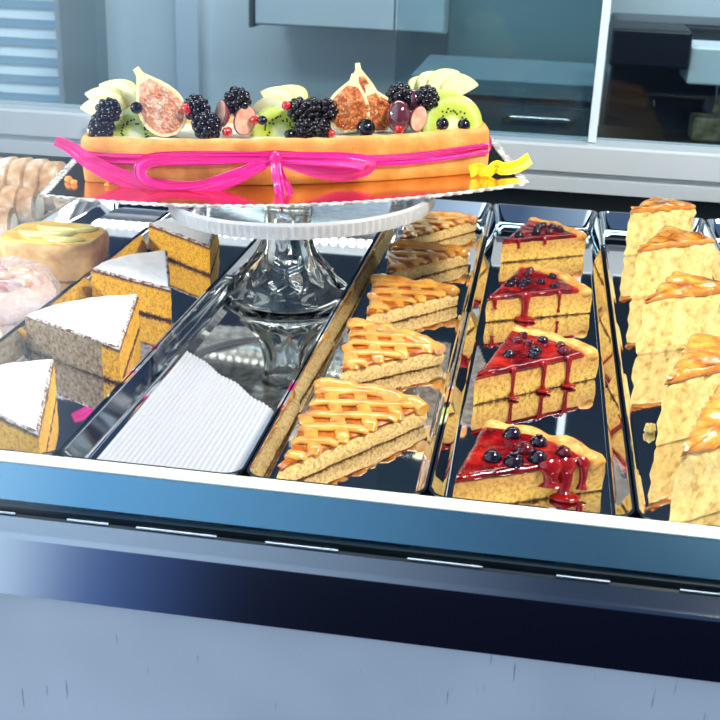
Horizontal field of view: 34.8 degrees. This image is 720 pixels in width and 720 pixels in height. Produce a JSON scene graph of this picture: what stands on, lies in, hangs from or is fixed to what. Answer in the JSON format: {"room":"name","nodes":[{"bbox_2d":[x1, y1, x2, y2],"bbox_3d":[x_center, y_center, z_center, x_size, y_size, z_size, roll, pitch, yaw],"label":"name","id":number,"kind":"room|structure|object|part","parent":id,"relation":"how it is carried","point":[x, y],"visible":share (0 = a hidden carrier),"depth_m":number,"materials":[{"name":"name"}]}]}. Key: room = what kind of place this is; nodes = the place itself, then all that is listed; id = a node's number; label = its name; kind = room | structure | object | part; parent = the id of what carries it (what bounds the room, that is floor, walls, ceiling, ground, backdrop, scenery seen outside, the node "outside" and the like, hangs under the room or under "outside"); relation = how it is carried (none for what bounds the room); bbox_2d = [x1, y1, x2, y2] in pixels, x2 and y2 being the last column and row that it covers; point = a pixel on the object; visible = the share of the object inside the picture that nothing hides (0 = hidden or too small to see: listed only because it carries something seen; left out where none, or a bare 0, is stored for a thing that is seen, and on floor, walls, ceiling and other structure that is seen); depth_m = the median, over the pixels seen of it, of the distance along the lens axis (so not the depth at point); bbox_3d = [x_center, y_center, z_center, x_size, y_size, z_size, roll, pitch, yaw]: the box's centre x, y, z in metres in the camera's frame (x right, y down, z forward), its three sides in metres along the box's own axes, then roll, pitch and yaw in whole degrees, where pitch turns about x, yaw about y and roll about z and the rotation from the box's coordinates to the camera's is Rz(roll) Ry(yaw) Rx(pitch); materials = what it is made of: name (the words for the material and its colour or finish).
{"room":"food shop","nodes":[
{"label":"food shop","id":0,"kind":"room"},
{"bbox_2d":[105,0,719,128],"bbox_3d":[0.180,-1.046,2.442,3.500,2.600,0.100,5,22,8],"label":"wall","id":1,"kind":"structure","parent":0,"point":[141,33],"depth_m":2.59,"materials":[{"name":"grey paint"}]},
{"bbox_2d":[0,0,64,103],"bbox_3d":[-0.935,-0.728,2.689,0.530,0.590,0.029,5,22,8],"label":"window blind","id":2,"kind":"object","parent":1,"relation":"in","point":[31,62],"depth_m":2.66,"materials":[{"name":"white paint"}]},
{"bbox_2d":[59,0,108,104],"bbox_3d":[-0.639,-0.425,2.739,0.085,1.170,0.059,5,22,8],"label":"trim","id":3,"kind":"structure","parent":1,"relation":"attached to","point":[82,22],"depth_m":2.60,"materials":[{"name":"grey"}]},
{"bbox_2d":[175,0,201,99],"bbox_3d":[-0.398,-0.408,2.720,0.050,1.170,0.029,5,22,8],"label":"trim","id":4,"kind":"structure","parent":1,"relation":"attached to","point":[188,12],"depth_m":2.59,"materials":[{"name":"white"}]},
{"bbox_2d":[249,0,449,33],"bbox_3d":[-0.002,-0.777,2.362,0.389,0.174,0.297,5,22,8],"label":"upper cabinet","id":5,"kind":"object","parent":1,"relation":"attached to","point":[409,16],"visible":0.99,"depth_m":2.24,"materials":[{"name":"grey"}]},
{"bbox_3d":[-0.068,-0.733,2.238,0.276,0.162,0.017,5,22,8],"label":"door","id":6,"kind":"part","parent":5,"relation":"part of","materials":[{"name":"grey"}]},
{"bbox_3d":[0.118,-0.716,2.213,0.094,0.162,0.017,5,22,8],"label":"door","id":7,"kind":"part","parent":5,"relation":"part of","materials":[{"name":"grey"}]},
{"bbox_3d":[-0.049,0.592,1.870,3.500,0.040,2.200,5,22,8],"label":"floor","id":8,"kind":"structure","parent":0,"visible":0},
{"bbox_2d":[0,0,719,719],"bbox_3d":[0.036,0.077,1.047,1.740,1.530,0.868,5,22,8],"label":"display case","id":9,"kind":"object","parent":8,"relation":"on","point":[128,591],"visible":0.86,"depth_m":0.62,"materials":[{"name":"silver metal"}]},
{"bbox_2d":[34,200,71,221],"bbox_3d":[-0.394,-0.084,1.018,0.110,0.020,0.688,5,22,8],"label":"tray","id":10,"kind":"object","parent":9,"relation":"on","point":[48,212],"visible":0.02,"depth_m":1.18,"materials":[{"name":"silver metal"}]},
{"bbox_2d":[0,207,17,236],"bbox_3d":[-0.378,-0.133,1.116,0.090,0.036,0.038,2,22,0],"label":"roll","id":11,"kind":"object","parent":10,"relation":"on","point":[8,215],"visible":0.59,"depth_m":1.10,"materials":[{"name":"beige"}]},
{"bbox_2d":[0,184,43,224],"bbox_3d":[-0.368,-0.156,1.164,0.096,0.044,0.046,3,22,2],"label":"roll","id":12,"kind":"object","parent":10,"relation":"on","point":[29,207],"visible":0.62,"depth_m":1.15,"materials":[{"name":"beige"}]},
{"bbox_2d":[0,156,67,212],"bbox_3d":[-0.358,-0.187,1.224,0.097,0.059,0.061,4,22,4],"label":"roll","id":13,"kind":"object","parent":10,"relation":"on","point":[26,171],"visible":0.5,"depth_m":1.20,"materials":[{"name":"beige"}]},
{"bbox_2d":[0,200,168,340],"bbox_3d":[-0.285,-0.074,1.003,0.110,0.020,0.688,5,22,8],"label":"tray","id":14,"kind":"object","parent":9,"relation":"on","point":[123,223],"visible":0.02,"depth_m":1.20,"materials":[{"name":"silver metal"}]},
{"bbox_2d":[0,263,55,322],"bbox_3d":[-0.293,-0.059,0.939,0.096,0.036,0.092,5,22,8],"label":"pastry","id":15,"kind":"object","parent":14,"relation":"on","point":[23,290],"visible":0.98,"depth_m":0.92,"materials":[{"name":"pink food"}]},
{"bbox_2d":[0,221,108,281],"bbox_3d":[-0.276,-0.101,1.041,0.092,0.039,0.081,5,22,8],"label":"pastry","id":16,"kind":"object","parent":14,"relation":"on","point":[58,251],"visible":0.96,"depth_m":1.01,"materials":[{"name":"yellow food"}]},
{"bbox_2d":[0,212,255,456],"bbox_3d":[-0.175,-0.064,0.988,0.110,0.020,0.688,5,22,8],"label":"tray","id":17,"kind":"object","parent":9,"relation":"on","point":[80,394],"visible":0.15,"depth_m":0.86,"materials":[{"name":"silver metal"}]},
{"bbox_2d":[0,359,55,452],"bbox_3d":[-0.230,0.034,0.717,0.070,0.029,0.119,-2,22,-10],"label":"cake slice","id":18,"kind":"object","parent":17,"relation":"on","point":[27,389],"visible":0.98,"depth_m":0.71,"materials":[{"name":"food"}]},
{"bbox_2d":[25,294,139,383],"bbox_3d":[-0.209,-0.018,0.850,0.079,0.029,0.120,0,22,-4],"label":"cake slice","id":19,"kind":"object","parent":17,"relation":"on","point":[95,335],"visible":1,"depth_m":0.84,"materials":[{"name":"food"}]},
{"bbox_2d":[90,250,171,320],"bbox_3d":[-0.193,-0.063,0.968,0.066,0.029,0.112,-2,22,-10],"label":"cake slice","id":20,"kind":"object","parent":17,"relation":"on","point":[147,274],"visible":0.98,"depth_m":0.95,"materials":[{"name":"food"}]},
{"bbox_2d":[147,218,218,274],"bbox_3d":[-0.148,-0.112,1.095,0.067,0.029,0.105,-18,29,-40],"label":"cake slice","id":21,"kind":"object","parent":17,"relation":"on","point":[192,248],"visible":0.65,"depth_m":1.07,"materials":[{"name":"food"}]},
{"bbox_2d":[61,232,379,475],"bbox_3d":[-0.066,-0.054,0.973,0.109,0.020,0.688,5,22,8],"label":"tray","id":22,"kind":"object","parent":9,"relation":"on","point":[264,353],"visible":0.27,"depth_m":0.87,"materials":[{"name":"silver metal"}]},
{"bbox_2d":[97,351,273,472],"bbox_3d":[-0.102,0.033,0.767,0.088,0.002,0.198,5,22,8],"label":"liner","id":23,"kind":"object","parent":22,"relation":"on","point":[197,418],"visible":0.83,"depth_m":0.75,"materials":[{"name":"grey"}]},
{"bbox_2d":[168,197,434,312],"bbox_3d":[-0.050,-0.102,0.984,0.224,0.098,0.224,5,22,8],"label":"cake stand","id":24,"kind":"object","parent":22,"relation":"on","point":[287,272],"visible":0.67,"depth_m":0.94,"materials":[{"name":"clear glass"}]},
{"bbox_2d":[37,138,529,207],"bbox_3d":[-0.064,-0.168,1.015,0.403,0.022,0.232,1,22,-3],"label":"cake board","id":25,"kind":"object","parent":24,"relation":"on","point":[308,195],"visible":0.39,"depth_m":0.94,"materials":[{"name":"gold metal"}]},
{"bbox_2d":[64,176,71,182],"bbox_3d":[-0.248,-0.154,0.978,0.007,0.006,0.007,-5,23,-18],"label":"crumb","id":26,"kind":"object","parent":25,"relation":"on","point":[67,179],"visible":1,"depth_m":0.98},
{"bbox_2d":[71,179,76,184],"bbox_3d":[-0.241,-0.150,0.971,0.005,0.005,0.006,10,23,20],"label":"crumb","id":27,"kind":"object","parent":25,"relation":"on","point":[73,182],"visible":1,"depth_m":0.97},
{"bbox_2d":[81,117,488,184],"bbox_3d":[-0.064,-0.191,1.020,0.348,0.056,0.119,1,22,-3],"label":"cake","id":28,"kind":"object","parent":25,"relation":"on","point":[386,142],"visible":0.5,"depth_m":0.97,"materials":[{"name":"food"}]},
{"bbox_2d":[87,114,115,136],"bbox_3d":[-0.220,-0.198,0.978,0.023,0.024,0.023,-8,24,-24],"label":"blackberry","id":29,"kind":"object","parent":28,"relation":"on","point":[97,127],"visible":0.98,"depth_m":0.97,"materials":[{"name":"food"}]},
{"bbox_2d":[95,97,121,123],"bbox_3d":[-0.214,-0.211,0.975,0.023,0.023,0.022,19,27,36],"label":"blackberry","id":30,"kind":"object","parent":29,"relation":"on","point":[109,108],"visible":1,"depth_m":0.97,"materials":[{"name":"food"}]},
{"bbox_2d":[80,95,122,119],"bbox_3d":[-0.222,-0.216,0.994,0.040,0.026,0.008,6,22,10],"label":"apple slice","id":31,"kind":"object","parent":28,"relation":"on","point":[88,106],"visible":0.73,"depth_m":0.99,"materials":[{"name":"beige food"}]},
{"bbox_2d":[85,86,126,109],"bbox_3d":[-0.219,-0.222,0.996,0.038,0.031,0.008,6,22,10],"label":"apple slice","id":32,"kind":"object","parent":28,"relation":"on","point":[110,91],"visible":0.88,"depth_m":0.99,"materials":[{"name":"beige food"}]},
{"bbox_2d":[99,79,135,107],"bbox_3d":[-0.208,-0.226,0.999,0.036,0.035,0.009,6,22,10],"label":"apple slice","id":33,"kind":"object","parent":28,"relation":"on","point":[127,88],"visible":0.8,"depth_m":0.99,"materials":[{"name":"beige food"}]},
{"bbox_2d":[113,107,159,137],"bbox_3d":[-0.193,-0.193,0.991,0.051,0.048,0.024,4,22,4],"label":"kiwi slice","id":34,"kind":"object","parent":28,"relation":"on","point":[131,125],"visible":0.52,"depth_m":0.99,"materials":[{"name":"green food"}]},
{"bbox_2d":[130,102,142,113],"bbox_3d":[-0.190,-0.214,0.975,0.010,0.010,0.010,12,24,24],"label":"blueberry","id":35,"kind":"object","parent":28,"relation":"on","point":[136,107],"visible":1,"depth_m":0.97,"materials":[{"name":"food"}]},
{"bbox_2d":[133,66,186,136],"bbox_3d":[-0.170,-0.221,0.983,0.045,0.058,0.025,0,22,-5],"label":"fig half","id":36,"kind":"object","parent":28,"relation":"on","point":[161,114],"visible":1,"depth_m":0.98,"materials":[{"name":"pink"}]},
{"bbox_2d":[184,94,210,119],"bbox_3d":[-0.139,-0.215,0.981,0.024,0.025,0.025,9,23,17],"label":"blackberry","id":37,"kind":"object","parent":28,"relation":"on","point":[197,103],"visible":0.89,"depth_m":0.97,"materials":[{"name":"food"}]},
{"bbox_2d":[181,103,190,114],"bbox_3d":[-0.146,-0.213,0.974,0.010,0.010,0.010,13,24,25],"label":"currant","id":38,"kind":"object","parent":37,"relation":"on","point":[185,108],"visible":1,"depth_m":0.97,"materials":[{"name":"red"}]},
{"bbox_2d":[191,109,221,138],"bbox_3d":[-0.130,-0.200,0.978,0.026,0.028,0.025,6,22,9],"label":"blackberry","id":39,"kind":"object","parent":28,"relation":"on","point":[205,124],"visible":0.98,"depth_m":0.97,"materials":[{"name":"food"}]},
{"bbox_2d":[215,100,230,127],"bbox_3d":[-0.117,-0.210,0.981,0.013,0.023,0.019,-12,26,-32],"label":"grape half","id":40,"kind":"object","parent":28,"relation":"on","point":[222,111],"visible":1,"depth_m":0.98,"materials":[{"name":"red"}]},
{"bbox_2d":[222,127,232,136],"bbox_3d":[-0.112,-0.193,0.974,0.009,0.009,0.009,13,24,25],"label":"currant","id":41,"kind":"object","parent":28,"relation":"on","point":[227,131],"visible":1,"depth_m":0.97,"materials":[{"name":"red"}]},
{"bbox_2d":[233,106,255,135],"bbox_3d":[-0.100,-0.205,0.981,0.021,0.025,0.013,-13,26,-33],"label":"grape half","id":42,"kind":"object","parent":28,"relation":"on","point":[242,125],"visible":1,"depth_m":0.98,"materials":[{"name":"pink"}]},
{"bbox_2d":[224,86,251,115],"bbox_3d":[-0.105,-0.221,0.982,0.025,0.026,0.024,18,27,35],"label":"blackberry","id":43,"kind":"object","parent":42,"relation":"on","point":[236,98],"visible":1,"depth_m":0.97,"materials":[{"name":"food"}]},
{"bbox_2d":[250,115,258,124],"bbox_3d":[-0.089,-0.204,0.978,0.008,0.008,0.008,13,24,25],"label":"currant","id":44,"kind":"object","parent":28,"relation":"on","point":[254,118],"visible":1,"depth_m":0.97,"materials":[{"name":"red"}]},
{"bbox_2d":[258,115,266,124],"bbox_3d":[-0.083,-0.203,0.974,0.008,0.008,0.008,12,24,24],"label":"blueberry","id":45,"kind":"object","parent":28,"relation":"on","point":[262,120],"visible":1,"depth_m":0.97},
{"bbox_2d":[252,95,284,111],"bbox_3d":[-0.078,-0.217,0.998,0.032,0.026,0.008,6,22,11],"label":"apple slice","id":46,"kind":"object","parent":28,"relation":"on","point":[276,100],"visible":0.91,"depth_m":0.99,"materials":[{"name":"beige food"}]},
{"bbox_2d":[54,136,491,213],"bbox_3d":[-0.070,-0.171,0.993,0.375,0.050,0.190,1,22,-3],"label":"ribbon","id":47,"kind":"object","parent":28,"relation":"attached to","point":[346,166],"visible":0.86,"depth_m":0.95,"materials":[{"name":"fabric"}]},
{"bbox_2d":[251,105,295,136],"bbox_3d":[-0.069,-0.196,0.995,0.051,0.048,0.023,3,22,2],"label":"kiwi slice","id":48,"kind":"object","parent":28,"relation":"on","point":[278,122],"visible":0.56,"depth_m":0.99,"materials":[{"name":"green food"}]},
{"bbox_2d":[260,86,294,100],"bbox_3d":[-0.071,-0.223,1.002,0.031,0.030,0.008,7,22,12],"label":"apple slice","id":49,"kind":"object","parent":28,"relation":"on","point":[285,93],"visible":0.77,"depth_m":0.99,"materials":[{"name":"beige food"}]},
{"bbox_2d":[284,129,294,137],"bbox_3d":[-0.060,-0.191,0.977,0.009,0.009,0.009,12,24,24],"label":"blueberry","id":50,"kind":"object","parent":28,"relation":"on","point":[289,133],"visible":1,"depth_m":0.97,"materials":[{"name":"food"}]},
{"bbox_2d":[282,85,307,98],"bbox_3d":[-0.060,-0.225,1.004,0.030,0.031,0.009,3,22,3],"label":"apple slice","id":51,"kind":"object","parent":28,"relation":"on","point":[299,91],"visible":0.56,"depth_m":1.00,"materials":[{"name":"beige food"}]},
{"bbox_2d":[293,117,313,138],"bbox_3d":[-0.047,-0.196,0.980,0.022,0.022,0.021,5,22,8],"label":"blackberry","id":52,"kind":"object","parent":28,"relation":"on","point":[301,128],"visible":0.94,"depth_m":0.97,"materials":[{"name":"food"}]},
{"bbox_2d":[287,97,307,122],"bbox_3d":[-0.052,-0.213,0.981,0.021,0.023,0.021,-9,24,-25],"label":"blackberry","id":53,"kind":"object","parent":52,"relation":"on","point":[297,111],"visible":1,"depth_m":0.97,"materials":[{"name":"food"}]},
{"bbox_2d":[281,101,290,110],"bbox_3d":[-0.062,-0.216,0.976,0.008,0.008,0.008,13,24,25],"label":"currant","id":54,"kind":"object","parent":53,"relation":"on","point":[286,105],"visible":1,"depth_m":0.97,"materials":[{"name":"red"}]},
{"bbox_2d":[305,96,321,119],"bbox_3d":[-0.040,-0.214,0.983,0.022,0.022,0.020,-18,29,-42],"label":"blackberry","id":55,"kind":"object","parent":52,"relation":"on","point":[313,105],"visible":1,"depth_m":0.97,"materials":[{"name":"food"}]},
{"bbox_2d":[311,116,331,137],"bbox_3d":[-0.034,-0.197,0.981,0.021,0.021,0.020,2,22,1],"label":"blackberry","id":56,"kind":"object","parent":28,"relation":"on","point":[320,127],"visible":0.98,"depth_m":0.97,"materials":[{"name":"food"}]},
{"bbox_2d":[320,97,338,120],"bbox_3d":[-0.028,-0.214,0.986,0.021,0.023,0.021,2,22,1],"label":"blackberry","id":57,"kind":"object","parent":56,"relation":"on","point":[329,111],"visible":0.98,"depth_m":0.98,"materials":[{"name":"food"}]},
{"bbox_2d":[327,129,334,137],"bbox_3d":[-0.024,-0.192,0.978,0.007,0.007,0.007,13,24,25],"label":"currant","id":58,"kind":"object","parent":28,"relation":"on","point":[331,133],"visible":1,"depth_m":0.97,"materials":[{"name":"red"}]},
{"bbox_2d":[330,73,369,132],"bbox_3d":[-0.010,-0.222,0.988,0.038,0.050,0.022,3,22,2],"label":"fig half","id":59,"kind":"object","parent":28,"relation":"on","point":[351,100],"visible":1,"depth_m":0.98,"materials":[{"name":"beige"}]},
{"bbox_2d":[356,119,374,135],"bbox_3d":[0.005,-0.197,0.978,0.016,0.016,0.016,12,24,24],"label":"blueberry","id":60,"kind":"object","parent":28,"relation":"on","point":[364,127],"visible":1,"depth_m":0.97,"materials":[{"name":"food"}]},
{"bbox_3d":[0.007,-0.199,0.971,0.008,0.008,0.002,17,-20,-9],"label":"crown","id":61,"kind":"part","parent":60,"relation":"part of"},
{"bbox_2d":[354,63,376,92],"bbox_3d":[0.003,-0.230,0.998,0.032,0.054,0.020,2,22,0],"label":"fig half","id":62,"kind":"object","parent":28,"relation":"on","point":[363,79],"visible":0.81,"depth_m":0.99,"materials":[{"name":"beige"}]},
{"bbox_2d":[364,83,389,132],"bbox_3d":[0.015,-0.218,0.991,0.033,0.041,0.020,-1,22,-8],"label":"fig half","id":63,"kind":"object","parent":28,"relation":"on","point":[378,102],"visible":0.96,"depth_m":0.98,"materials":[{"name":"beige"}]},
{"bbox_2d":[387,100,410,131],"bbox_3d":[0.033,-0.206,0.978,0.021,0.028,0.013,2,22,0],"label":"grape","id":64,"kind":"object","parent":28,"relation":"on","point":[398,112],"visible":1,"depth_m":0.97,"materials":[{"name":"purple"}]},
{"bbox_2d":[385,82,412,108],"bbox_3d":[0.034,-0.225,0.992,0.026,0.029,0.025,-8,24,-24],"label":"blackberry","id":65,"kind":"object","parent":28,"relation":"on","point":[398,91],"visible":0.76,"depth_m":0.98,"materials":[{"name":"food"}]},
{"bbox_2d":[394,125,403,133],"bbox_3d":[0.033,-0.196,0.978,0.009,0.009,0.009,13,24,25],"label":"currant","id":66,"kind":"object","parent":28,"relation":"on","point":[398,129],"visible":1,"depth_m":0.97,"materials":[{"name":"red"}]},
{"bbox_2d":[408,76,417,89],"bbox_3d":[0.049,-0.240,1.008,0.014,0.018,0.008,-1,22,-8],"label":"apple slice","id":67,"kind":"object","parent":28,"relation":"on","point":[412,82],"visible":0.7,"depth_m":1.00,"materials":[{"name":"beige food"}]},
{"bbox_2d":[410,89,418,110],"bbox_3d":[0.046,-0.222,0.988,0.015,0.020,0.009,5,22,7],"label":"grape half","id":68,"kind":"object","parent":28,"relation":"on","point":[413,103],"visible":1,"depth_m":0.98,"materials":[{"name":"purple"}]},
{"bbox_2d":[409,106,426,131],"bbox_3d":[0.048,-0.207,0.984,0.019,0.021,0.010,-15,27,-37],"label":"grape half","id":69,"kind":"object","parent":28,"relation":"on","point":[418,117],"visible":1,"depth_m":0.98,"materials":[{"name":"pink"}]},
{"bbox_2d":[417,71,433,88],"bbox_3d":[0.060,-0.241,1.006,0.021,0.023,0.008,-5,23,-17],"label":"apple slice","id":70,"kind":"object","parent":28,"relation":"on","point":[423,78],"visible":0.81,"depth_m":1.00,"materials":[{"name":"beige food"}]},
{"bbox_2d":[415,84,439,110],"bbox_3d":[0.058,-0.225,0.988,0.022,0.023,0.021,-6,23,-21],"label":"blackberry","id":71,"kind":"object","parent":28,"relation":"on","point":[428,97],"visible":1,"depth_m":0.98,"materials":[{"name":"food"}]},
{"bbox_2d":[436,117,448,129],"bbox_3d":[0.070,-0.200,0.976,0.011,0.011,0.011,12,24,24],"label":"blueberry","id":72,"kind":"object","parent":28,"relation":"on","point":[442,123],"visible":1,"depth_m":0.97,"materials":[{"name":"food"}]},
{"bbox_2d":[428,68,459,88],"bbox_3d":[0.072,-0.240,1.003,0.028,0.028,0.008,-4,22,-15],"label":"apple slice","id":73,"kind":"object","parent":28,"relation":"on","point":[437,77],"visible":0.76,"depth_m":1.00,"materials":[{"name":"beige food"}]},
{"bbox_2d":[436,89,456,95],"bbox_3d":[0.071,-0.213,1.001,0.046,0.046,0.016,3,22,1],"label":"apple slice","id":74,"kind":"object","parent":28,"relation":"on","point":[441,92],"visible":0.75,"depth_m":1.00,"materials":[{"name":"yellow food"}]},
{"bbox_2d":[422,93,481,131],"bbox_3d":[0.080,-0.203,0.992,0.052,0.051,0.017,1,22,-2],"label":"kiwi slice","id":75,"kind":"object","parent":28,"relation":"on","point":[453,107],"visible":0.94,"depth_m":0.99,"materials":[{"name":"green food"}]},
{"bbox_2d":[441,73,477,94],"bbox_3d":[0.086,-0.237,1.001,0.034,0.026,0.007,-2,22,-10],"label":"apple slice","id":76,"kind":"object","parent":28,"relation":"on","point":[459,83],"visible":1,"depth_m":1.00,"materials":[{"name":"beige food"}]},
{"bbox_2d":[457,118,469,128],"bbox_3d":[0.088,-0.200,0.979,0.011,0.011,0.011,12,24,24],"label":"blueberry","id":77,"kind":"object","parent":28,"relation":"on","point":[463,123],"visible":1,"depth_m":0.97,"materials":[{"name":"food"}]},
{"bbox_2d":[468,153,532,176],"bbox_3d":[0.119,-0.164,0.972,0.056,0.021,0.012,-2,22,-11],"label":"ribbon","id":78,"kind":"object","parent":25,"relation":"on","point":[499,167],"visible":1,"depth_m":0.97,"materials":[{"name":"fabric"}]},
{"bbox_3d":[-0.049,-0.135,0.971,0.210,0.007,0.210,3,21,9],"label":"plate","id":79,"kind":"part","parent":24,"relation":"part of","materials":[{"name":"clear glass"}]},
{"bbox_3d":[-0.040,0.494,0.772,1.700,0.790,0.027,5,22,8],"label":"panel","id":80,"kind":"part","parent":9,"relation":"part of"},
{"bbox_3d":[-0.028,0.123,0.611,1.700,0.042,0.012,5,22,8],"label":"bumper rail","id":81,"kind":"part","parent":9,"relation":"part of","materials":[{"name":"silver metal"}]},
{"bbox_3d":[0.107,-0.240,1.351,1.700,0.054,0.059,5,22,8],"label":"sill","id":82,"kind":"part","parent":9,"relation":"part of","materials":[{"name":"grey"}]},
{"bbox_2d":[247,199,491,494],"bbox_3d":[0.040,-0.044,0.958,0.103,0.020,0.688,5,22,8],"label":"tray","id":83,"kind":"object","parent":9,"relation":"on","point":[403,463],"visible":0.38,"depth_m":0.82,"materials":[{"name":"silver metal"}]},
{"bbox_2d":[277,377,429,480],"bbox_3d":[-0.001,0.046,0.721,0.081,0.020,0.138,5,22,8],"label":"slice","id":84,"kind":"object","parent":83,"relation":"on","point":[344,419],"visible":1,"depth_m":0.73,"materials":[{"name":"food"}]},
{"bbox_2d":[340,317,445,382],"bbox_3d":[0.022,-0.005,0.853,0.080,0.020,0.106,5,22,8],"label":"slice","id":85,"kind":"object","parent":83,"relation":"on","point":[373,350],"visible":0.98,"depth_m":0.85,"materials":[{"name":"food"}]},
{"bbox_2d":[366,274,459,322],"bbox_3d":[0.041,-0.048,0.963,0.080,0.020,0.104,5,22,8],"label":"slice","id":86,"kind":"object","parent":83,"relation":"on","point":[392,298],"visible":1,"depth_m":0.97,"materials":[{"name":"food"}]},
{"bbox_2d":[386,239,469,278],"bbox_3d":[0.059,-0.090,1.070,0.080,0.020,0.102,5,22,8],"label":"slice","id":87,"kind":"object","parent":83,"relation":"on","point":[412,259],"visible":0.99,"depth_m":1.08,"materials":[{"name":"food"}]},
{"bbox_2d":[400,211,477,241],"bbox_3d":[0.079,-0.132,1.179,0.077,0.019,0.112,5,22,8],"label":"slice","id":88,"kind":"object","parent":83,"relation":"on","point":[435,226],"visible":0.83,"depth_m":1.19,"materials":[{"name":"food"}]},
{"bbox_2d":[429,204,634,516],"bbox_3d":[0.147,-0.035,0.944,0.112,0.020,0.688,5,22,8],"label":"tray","id":89,"kind":"object","parent":9,"relation":"on","point":[591,413],"visible":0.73,"depth_m":0.81,"materials":[{"name":"silver metal"}]},
{"bbox_2d":[453,419,605,502],"bbox_3d":[0.102,0.061,0.679,0.086,0.030,0.089,5,22,8],"label":"slice","id":90,"kind":"object","parent":89,"relation":"on","point":[506,463],"visible":1,"depth_m":0.67,"materials":[{"name":"red food"}]},
{"bbox_2d":[473,325,598,404],"bbox_3d":[0.131,0.005,0.826,0.072,0.028,0.116,10,23,18],"label":"slice","id":91,"kind":"object","parent":89,"relation":"on","point":[529,360],"visible":1,"depth_m":0.82,"materials":[{"name":"red food"}]},
{"bbox_2d":[486,263,591,321],"bbox_3d":[0.160,-0.056,0.984,0.075,0.029,0.117,10,23,20],"label":"slice","id":92,"kind":"object","parent":89,"relation":"on","point":[533,291],"visible":1,"depth_m":0.97,"materials":[{"name":"red food"}]},
{"bbox_2d":[501,217,586,262],"bbox_3d":[0.188,-0.119,1.143,0.068,0.028,0.110,11,23,20],"label":"slice","id":93,"kind":"object","parent":89,"relation":"on","point":[537,238],"visible":1,"depth_m":1.13,"materials":[{"name":"red food"}]},
{"bbox_2d":[599,211,719,526],"bbox_3d":[0.259,-0.024,0.928,0.112,0.020,0.688,5,22,8],"label":"tray","id":94,"kind":"object","parent":9,"relation":"on","point":[654,468],"visible":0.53,"depth_m":0.84,"materials":[{"name":"silver metal"}]},
{"bbox_2d":[643,423,655,432],"bbox_3d":[0.192,0.044,0.761,0.008,0.007,0.011,5,22,8],"label":"crumb","id":95,"kind":"object","parent":94,"relation":"on","point":[649,427],"visible":1,"depth_m":0.76,"materials":[{"name":"food"}]},
{"bbox_2d":[624,197,696,255],"bbox_3d":[0.295,-0.139,1.175,0.084,0.051,0.046,-7,23,-22],"label":"cake slice","id":96,"kind":"object","parent":94,"relation":"on","point":[646,219],"visible":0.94,"depth_m":1.15,"materials":[{"name":"yellow food"}]},
{"bbox_2d":[630,225,716,298],"bbox_3d":[0.272,-0.093,1.054,0.096,0.051,0.056,-9,24,-26],"label":"cake slice","id":97,"kind":"object","parent":94,"relation":"on","point":[671,249],"visible":0.94,"depth_m":1.03,"materials":[{"name":"yellow food"}]},
{"bbox_2d":[636,271,719,354],"bbox_3d":[0.261,-0.035,0.907,0.061,0.051,0.092,13,24,26],"label":"cake slice","id":98,"kind":"object","parent":94,"relation":"on","point":[684,305],"visible":0.98,"depth_m":0.90,"materials":[{"name":"yellow food"}]},
{"bbox_2d":[656,333,719,445],"bbox_3d":[0.238,0.021,0.764,0.062,0.051,0.109,12,23,23],"label":"cake slice","id":99,"kind":"object","parent":94,"relation":"on","point":[695,377],"visible":0.98,"depth_m":0.74,"materials":[{"name":"yellow food"}]},
{"bbox_2d":[669,396,719,521],"bbox_3d":[0.219,0.060,0.663,0.059,0.051,0.101,11,23,22],"label":"cake slice","id":100,"kind":"object","parent":94,"relation":"on","point":[696,489],"visible":0.98,"depth_m":0.64,"materials":[{"name":"yellow food"}]},
{"bbox_2d":[706,219,719,250],"bbox_3d":[0.370,-0.014,0.913,0.111,0.020,0.688,5,22,8],"label":"tray","id":101,"kind":"object","parent":9,"relation":"on","point":[713,224],"visible":0.78,"depth_m":1.23,"materials":[{"name":"silver metal"}]},
{"bbox_2d":[411,55,594,136],"bbox_3d":[0.248,-0.078,2.239,0.315,0.955,0.316,5,22,8],"label":"worktable","id":102,"kind":"object","parent":8,"relation":"on","point":[510,95],"visible":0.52,"depth_m":1.95,"materials":[{"name":"blue"}]},
{"bbox_2d":[411,55,594,101],"bbox_3d":[0.265,-0.511,2.076,0.315,0.029,0.300,5,22,8],"label":"countertop","id":103,"kind":"structure","parent":102,"relation":"on","point":[499,77],"depth_m":1.99,"materials":[{"name":"silver metal"}]},
{"bbox_3d":[0.236,-0.291,2.013,0.295,0.315,0.011,5,22,8],"label":"drawer","id":104,"kind":"part","parent":102,"relation":"part of","materials":[{"name":"blue"}]},
{"bbox_3d":[0.303,-0.406,1.941,0.117,0.014,0.021,5,22,8],"label":"handle","id":105,"kind":"part","parent":102,"relation":"part of","materials":[{"name":"silver metal"}]},
{"bbox_2d":[447,0,602,66],"bbox_3d":[0.326,-0.334,2.503,0.300,1.240,0.250,5,22,8],"label":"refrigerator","id":106,"kind":"object","parent":8,"relation":"on","point":[543,30],"visible":0.02,"depth_m":2.28,"materials":[{"name":"teal"}]},
{"bbox_3d":[0.864,0.061,2.113,0.720,0.830,0.480,5,22,8],"label":"countertop","id":107,"kind":"structure","parent":8,"relation":"on","visible":0},
{"bbox_2d":[597,12,719,144],"bbox_3d":[0.636,-0.426,1.883,0.475,0.228,0.346,5,22,8],"label":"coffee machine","id":108,"kind":"object","parent":107,"relation":"on","point":[661,70],"visible":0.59,"depth_m":1.88,"materials":[{"name":"black metal"}]},
{"bbox_3d":[0.688,-0.456,1.790,0.354,0.055,0.119,5,22,8],"label":"panel","id":109,"kind":"part","parent":108,"relation":"part of","materials":[{"name":"white"}]},
{"bbox_2d":[688,113,719,142],"bbox_3d":[0.579,-0.366,1.819,0.110,0.038,0.050,5,22,8],"label":"box","id":110,"kind":"object","parent":108,"relation":"on","point":[703,127],"visible":1,"depth_m":1.80,"materials":[{"name":"grey"}]}
]}

